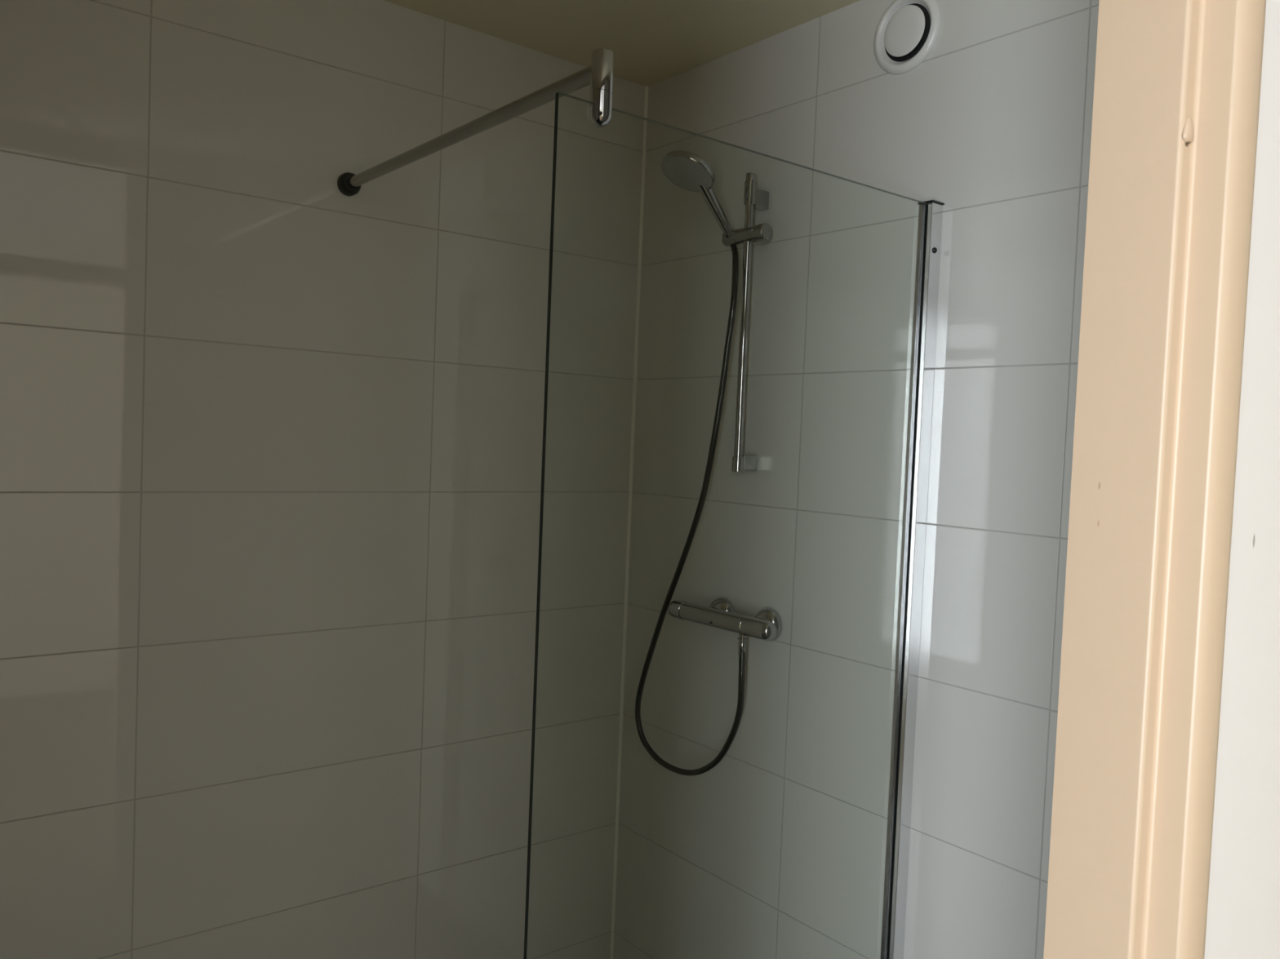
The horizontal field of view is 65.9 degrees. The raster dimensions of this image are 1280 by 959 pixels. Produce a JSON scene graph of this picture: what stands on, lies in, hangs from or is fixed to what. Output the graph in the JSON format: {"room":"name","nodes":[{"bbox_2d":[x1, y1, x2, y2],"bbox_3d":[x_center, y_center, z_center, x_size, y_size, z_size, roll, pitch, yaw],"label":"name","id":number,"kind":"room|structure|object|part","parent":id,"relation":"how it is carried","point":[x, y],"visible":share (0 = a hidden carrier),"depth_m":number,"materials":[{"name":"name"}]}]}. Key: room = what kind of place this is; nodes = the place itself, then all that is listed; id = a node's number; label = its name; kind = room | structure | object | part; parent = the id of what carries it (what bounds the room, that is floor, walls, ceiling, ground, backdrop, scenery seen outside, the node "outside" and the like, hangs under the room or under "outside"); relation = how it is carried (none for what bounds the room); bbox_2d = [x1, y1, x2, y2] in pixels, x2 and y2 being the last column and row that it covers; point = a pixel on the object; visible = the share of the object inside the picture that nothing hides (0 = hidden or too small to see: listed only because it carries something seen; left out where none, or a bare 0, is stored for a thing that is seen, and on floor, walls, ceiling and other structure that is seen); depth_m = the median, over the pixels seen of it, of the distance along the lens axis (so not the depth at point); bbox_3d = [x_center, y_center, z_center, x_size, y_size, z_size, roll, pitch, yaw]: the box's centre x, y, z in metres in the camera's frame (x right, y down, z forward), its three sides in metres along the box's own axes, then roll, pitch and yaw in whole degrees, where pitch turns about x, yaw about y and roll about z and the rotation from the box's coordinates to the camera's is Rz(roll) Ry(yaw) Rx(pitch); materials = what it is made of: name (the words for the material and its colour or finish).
{"room":"bathroom","nodes":[
{"label":"bathroom","id":0,"kind":"room"},
{"bbox_2d":[0,0,645,958],"bbox_3d":[-1.029,0.236,1.935,2.650,2.570,0.120,1,3,-39],"label":"wall","id":1,"kind":"structure","parent":0,"point":[271,435],"depth_m":2.09,"materials":[{"name":"tile"}]},
{"bbox_2d":[337,48,613,195],"bbox_3d":[-0.337,-0.579,1.753,0.048,0.104,0.932,1,3,-39],"label":"bar","id":2,"kind":"object","parent":1,"relation":"attached to","point":[599,75],"visible":1,"depth_m":1.55,"materials":[{"name":"silver metal"}]},
{"bbox_2d":[609,85,648,958],"bbox_3d":[-0.034,0.248,2.647,0.006,2.570,0.006,1,3,-39],"label":"trim","id":3,"kind":"structure","parent":1,"relation":"attached to","point":[647,86],"depth_m":2.64,"materials":[{"name":"white"}]},
{"bbox_2d":[384,0,860,86],"bbox_3d":[-0.425,-1.048,1.208,2.670,0.100,1.862,1,3,-39],"label":"ceiling","id":4,"kind":"structure","parent":0,"point":[651,42],"depth_m":2.22,"materials":[{"name":"paint"}]},
{"bbox_2d":[613,0,1099,958],"bbox_3d":[0.542,0.296,2.025,0.120,2.570,1.700,1,3,-39],"label":"wall","id":5,"kind":"structure","parent":0,"point":[776,850],"depth_m":2.06,"materials":[{"name":"tile"}]},
{"bbox_2d":[668,597,782,642],"bbox_3d":[0.202,0.323,2.279,0.094,0.077,0.340,1,3,-39],"label":"shower mixer","id":6,"kind":"object","parent":5,"relation":"attached to","point":[766,625],"visible":1,"depth_m":2.22,"materials":[{"name":"silver metal"}]},
{"bbox_3d":[0.093,0.313,2.377,0.044,0.044,0.050,1,3,-39],"label":"temperature handle","id":7,"kind":"part","parent":6,"relation":"part of","materials":[{"name":"silver metal"}]},
{"bbox_2d":[635,244,746,776],"bbox_3d":[0.135,0.079,2.334,0.054,1.259,0.371,1,3,-39],"label":"shower hose","id":8,"kind":"object","parent":6,"relation":"attached to","point":[741,646],"visible":1,"depth_m":2.27,"materials":[{"name":"black"}]},
{"bbox_2d":[737,634,747,642],"bbox_3d":[0.229,0.353,2.207,0.024,0.022,0.024,1,3,-39],"label":"outlet","id":9,"kind":"object","parent":6,"relation":"attached to","point":[742,637],"depth_m":2.20,"materials":[{"name":"silver metal"}]},
{"bbox_3d":[0.263,0.328,2.163,0.043,0.043,0.082,1,3,-39],"label":"flow handle","id":10,"kind":"part","parent":6,"relation":"part of","materials":[{"name":"silver metal"}]},
{"bbox_2d":[721,172,772,471],"bbox_3d":[0.243,-0.354,2.252,0.074,0.672,0.130,1,3,-39],"label":"shower rail","id":11,"kind":"object","parent":5,"relation":"attached to","point":[755,198],"visible":0.99,"depth_m":2.23,"materials":[{"name":"silver metal"}]},
{"bbox_2d":[660,150,731,233],"bbox_3d":[0.141,-0.629,2.218,0.214,0.180,0.127,1,3,-39],"label":"shower","id":12,"kind":"object","parent":11,"relation":"attached to","point":[686,170],"visible":0.97,"depth_m":2.19,"materials":[{"name":"silver metal"}]},
{"bbox_3d":[0.173,-0.612,2.244,0.131,0.147,0.033,1,3,-39],"label":"handle","id":13,"kind":"part","parent":12,"relation":"part of","materials":[{"name":"silver metal"}]},
{"bbox_3d":[0.270,-0.551,2.200,0.036,0.036,0.037,1,3,-39],"label":"slider knob","id":14,"kind":"part","parent":11,"relation":"part of","materials":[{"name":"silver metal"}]},
{"bbox_2d":[873,0,941,74],"bbox_3d":[0.520,-0.885,1.949,0.026,0.157,0.157,1,3,-39],"label":"air vent","id":15,"kind":"object","parent":5,"relation":"attached to","point":[907,32],"visible":1,"depth_m":1.94,"materials":[{"name":"white plastic"}]},
{"bbox_2d":[1204,0,1279,958],"bbox_3d":[0.639,0.342,0.963,4.050,2.570,0.085,1,3,-39],"label":"wall","id":16,"kind":"structure","parent":0,"point":[1243,917],"depth_m":0.75,"materials":[{"name":"white paint"}]},
{"bbox_2d":[1043,0,1266,958],"bbox_3d":[0.071,0.347,0.507,0.796,2.550,0.098,1,3,-39],"label":"door frame","id":17,"kind":"structure","parent":16,"relation":"in","point":[1178,82],"depth_m":0.71,"materials":[{"name":"beige paint"}]},
{"bbox_3d":[-0.534,1.618,1.314,2.670,0.100,1.862,1,3,-39],"label":"floor","id":18,"kind":"structure","parent":0,"visible":0},
{"bbox_2d":[523,91,944,958],"bbox_3d":[0.186,0.523,1.670,0.875,2.116,0.036,1,3,-39],"label":"screen","id":19,"kind":"object","parent":18,"relation":"on","point":[931,212],"visible":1,"depth_m":1.91,"materials":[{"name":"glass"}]}
]}

